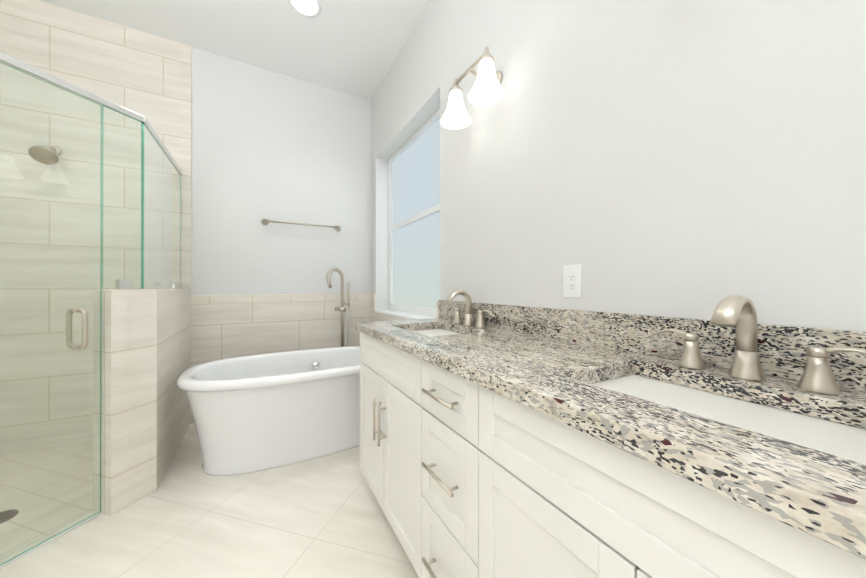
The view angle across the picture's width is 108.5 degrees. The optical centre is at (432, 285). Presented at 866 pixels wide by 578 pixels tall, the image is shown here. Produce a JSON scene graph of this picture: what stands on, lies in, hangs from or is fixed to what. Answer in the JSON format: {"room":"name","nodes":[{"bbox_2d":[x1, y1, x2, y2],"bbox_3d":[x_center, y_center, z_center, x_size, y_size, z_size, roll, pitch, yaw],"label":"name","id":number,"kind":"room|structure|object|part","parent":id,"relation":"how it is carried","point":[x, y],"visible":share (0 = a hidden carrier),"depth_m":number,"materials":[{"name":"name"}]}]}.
{"room":"bathroom","nodes":[
{"label":"bathroom","id":0,"kind":"room"},
{"bbox_2d":[0,423,418,577],"bbox_3d":[-0.698,1.148,0.655,3.135,0.060,4.767,0,0,-29],"label":"floor","id":1,"kind":"structure","parent":0,"point":[322,517],"depth_m":1.42,"materials":[{"name":"tile"}]},
{"bbox_2d":[0,440,92,560],"bbox_3d":[-2.068,1.118,1.283,1.123,0.003,2.116,0,0,-29],"label":"shower floor","id":2,"kind":"structure","parent":1,"relation":"on","point":[64,508],"depth_m":1.70,"materials":[{"name":"tile"}]},
{"bbox_2d":[0,509,18,522],"bbox_3d":[-2.086,1.114,1.493,0.124,0.005,0.124,0,0,-29],"label":"shower drain","id":3,"kind":"object","parent":2,"relation":"on","point":[8,514],"depth_m":1.52,"materials":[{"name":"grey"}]},
{"bbox_2d":[0,52,182,567],"bbox_3d":[-2.031,0.096,1.306,1.198,2.041,2.108,0,0,-29],"label":"glass","id":4,"kind":"object","parent":2,"relation":"on","point":[164,172],"visible":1,"depth_m":1.54,"materials":[{"name":"clear glass"}]},
{"bbox_3d":[-1.655,0.200,1.451,0.100,0.195,0.100,0,0,-29],"label":"handle","id":5,"kind":"part","parent":4,"relation":"part of","materials":[{"name":"silver metal"}]},
{"bbox_2d":[93,290,190,515],"bbox_3d":[-1.812,0.577,2.009,0.233,1.088,1.096,0,0,-29],"label":"wall","id":6,"kind":"structure","parent":1,"relation":"on","point":[159,358],"depth_m":1.67,"materials":[{"name":"tile"}]},
{"bbox_2d":[110,292,128,515],"bbox_3d":[-1.557,0.576,1.551,0.006,1.088,0.070,0,0,16],"label":"wall","id":7,"kind":"structure","parent":6,"relation":"attached to","point":[119,416],"depth_m":1.55,"materials":[{"name":"tile"}]},
{"bbox_2d":[94,288,190,291],"bbox_3d":[-1.812,0.027,2.011,0.231,0.012,1.094,0,0,-29],"label":"wall cap","id":8,"kind":"object","parent":6,"relation":"on","point":[146,290],"visible":0.9,"depth_m":1.68,"materials":[{"name":"tile"}]},
{"bbox_2d":[177,346,360,475],"bbox_3d":[-0.930,0.828,2.261,1.430,0.587,0.800,0,0,-29],"label":"bathtub","id":9,"kind":"object","parent":1,"relation":"on","point":[255,413],"visible":0.75,"depth_m":1.93,"materials":[{"name":"white ceramic"}]},
{"bbox_2d":[326,268,349,346],"bbox_3d":[-0.904,0.477,2.933,0.217,1.292,0.186,0,0,-29],"label":"tub filler","id":10,"kind":"object","parent":1,"relation":"on","point":[342,308],"visible":0.83,"depth_m":2.95,"materials":[{"name":"silver metal"}]},
{"bbox_2d":[358,330,865,577],"bbox_3d":[0.256,0.682,1.055,0.576,0.874,1.840,0,0,-29],"label":"bathroom vanity","id":11,"kind":"object","parent":1,"relation":"on","point":[472,478],"depth_m":0.63,"materials":[{"name":"white wood"}]},
{"bbox_2d":[356,318,865,545],"bbox_3d":[0.264,0.225,1.061,0.556,0.040,1.880,0,0,-29],"label":"countertop","id":12,"kind":"structure","parent":11,"relation":"on","point":[829,491],"depth_m":0.53,"materials":[{"name":"multicoloured stone"}]},
{"bbox_2d":[400,326,471,337],"bbox_3d":[0.012,0.317,1.527,0.374,0.167,0.514,0,0,-29],"label":"sink","id":13,"kind":"object","parent":12,"relation":"in","point":[429,330],"depth_m":1.68,"materials":[{"name":"white ceramic"}]},
{"bbox_2d":[444,290,495,325],"bbox_3d":[0.140,0.114,1.598,0.163,0.184,0.403,0,0,-29],"label":"faucet","id":14,"kind":"object","parent":12,"relation":"on","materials":[{"name":"silver metal"}]},
{"bbox_2d":[576,366,865,465],"bbox_3d":[0.526,0.315,0.599,0.374,0.167,0.514,0,0,-29],"label":"sink","id":15,"kind":"object","parent":12,"relation":"in","point":[814,427],"depth_m":0.60,"materials":[{"name":"white ceramic"}]},
{"bbox_2d":[644,295,865,397],"bbox_3d":[0.654,0.112,0.671,0.163,0.184,0.403,0,0,-29],"label":"faucet","id":16,"kind":"object","parent":12,"relation":"on","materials":[{"name":"silver metal"}]},
{"bbox_2d":[38,0,430,99],"bbox_3d":[-0.698,-1.992,0.661,3.135,0.060,4.767,0,0,-29],"label":"ceiling","id":17,"kind":"structure","parent":0,"point":[353,47],"depth_m":2.39,"materials":[{"name":"white paint"}]},
{"bbox_2d":[288,0,320,17],"bbox_3d":[-0.888,-1.954,2.164,0.216,0.008,0.216,0,0,-29],"label":"recessed light","id":18,"kind":"object","parent":17,"relation":"in","point":[307,6],"depth_m":2.19,"materials":[{"name":"white plastic"}]},
{"bbox_2d":[191,47,370,294],"bbox_3d":[-1.829,-0.418,2.699,3.135,3.080,0.100,0,0,-29],"label":"wall","id":19,"kind":"structure","parent":0,"point":[270,145],"depth_m":2.85,"materials":[{"name":"white paint"}]},
{"bbox_2d":[0,0,190,454],"bbox_3d":[-2.533,-0.419,2.245,1.265,3.080,0.012,0,0,-29],"label":"tiled wall","id":20,"kind":"structure","parent":19,"relation":"attached to","point":[136,71],"depth_m":2.20,"materials":[{"name":"beige tile"}]},
{"bbox_2d":[28,145,61,164],"bbox_3d":[-2.583,-0.894,2.097,0.130,0.164,0.197,0,0,-29],"label":"shower head","id":21,"kind":"object","parent":20,"relation":"attached to","point":[46,156],"depth_m":2.06},
{"bbox_2d":[181,43,191,287],"bbox_3d":[-2.005,-0.968,2.537,0.064,1.980,0.014,0,0,-29],"label":"back tile edge","id":22,"kind":"structure","parent":19,"relation":"attached to","point":[186,90],"depth_m":2.53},
{"bbox_2d":[190,301,369,422],"bbox_3d":[-1.315,0.638,2.918,1.520,0.968,0.012,0,0,-29],"label":"tile wainscot","id":23,"kind":"structure","parent":19,"relation":"attached to","point":[222,331],"depth_m":2.81,"materials":[{"name":"beige tile"}]},
{"bbox_2d":[191,293,369,304],"bbox_3d":[-1.314,0.117,2.918,1.520,0.076,0.014,0,0,-29],"label":"trim","id":24,"kind":"structure","parent":19,"relation":"attached to","point":[234,299],"depth_m":2.83,"materials":[{"name":"beige tile"}]},
{"bbox_2d":[261,219,340,230],"bbox_3d":[-1.216,-0.575,2.938,0.700,0.060,0.076,0,0,-29],"label":"towel rail","id":25,"kind":"object","parent":19,"relation":"attached to","point":[266,222],"visible":1,"depth_m":2.89,"materials":[{"name":"silver metal"}]},
{"bbox_2d":[371,93,387,309],"bbox_3d":[-0.507,-0.417,3.288,0.250,3.080,0.151,0,0,-29],"label":"wall","id":26,"kind":"structure","parent":0,"point":[379,228],"depth_m":3.20,"materials":[{"name":"white paint"}]},
{"bbox_2d":[376,0,865,330],"bbox_3d":[0.600,-0.421,1.292,0.250,3.080,4.416,0,0,-29],"label":"wall","id":27,"kind":"structure","parent":0,"point":[696,159],"depth_m":0.94,"materials":[{"name":"white paint"}]},
{"bbox_2d":[370,293,375,311],"bbox_3d":[-0.619,0.171,3.219,0.012,0.184,0.139,0,0,-29],"label":"wall tiles","id":28,"kind":"structure","parent":27,"relation":"attached to","point":[372,301],"depth_m":3.21,"materials":[{"name":"beige tile"}]},
{"bbox_2d":[388,110,439,317],"bbox_3d":[-0.133,-0.528,2.672,0.054,1.540,1.291,0,0,-29],"label":"window","id":29,"kind":"structure","parent":27,"relation":"in","point":[414,224],"depth_m":2.71,"materials":[{"name":"clear glass"}]},
{"bbox_2d":[440,46,504,129],"bbox_3d":[0.204,-0.960,1.521,0.222,0.219,0.414,0,0,-29],"label":"sconce","id":30,"kind":"object","parent":27,"relation":"attached to","point":[487,89],"visible":1,"depth_m":1.46,"materials":[{"name":"white glass"}]},
{"bbox_2d":[563,264,581,297],"bbox_3d":[0.520,-0.018,1.167,0.008,0.122,0.075,0,0,-29],"label":"electrical outlet plate","id":31,"kind":"object","parent":27,"relation":"attached to","point":[572,280],"visible":1,"depth_m":1.16,"materials":[{"name":"white plastic"}]},
{"bbox_2d":[436,300,865,393],"bbox_3d":[0.499,0.147,1.191,0.020,0.116,1.880,0,0,-29],"label":"backsplash","id":32,"kind":"structure","parent":27,"relation":"attached to","point":[619,331],"depth_m":0.97,"materials":[{"name":"multicoloured stone"}]},
{"bbox_3d":[-0.157,0.692,2.656,0.250,0.860,1.291,0,0,-29],"label":"wall","id":33,"kind":"structure","parent":0,"visible":0},
{"bbox_2d":[370,311,408,321],"bbox_3d":[-0.300,0.692,2.642,0.012,0.860,1.455,0,0,-29],"label":"tile wainscot","id":34,"kind":"structure","parent":33,"relation":"attached to","point":[375,316],"depth_m":2.98,"materials":[{"name":"beige tile"}]},
{"bbox_2d":[374,309,432,319],"bbox_3d":[-0.205,0.252,2.624,0.165,0.020,1.301,0,0,-29],"label":"window sill","id":35,"kind":"structure","parent":33,"relation":"on","point":[409,316],"depth_m":2.63,"materials":[{"name":"white paint"}]}
]}

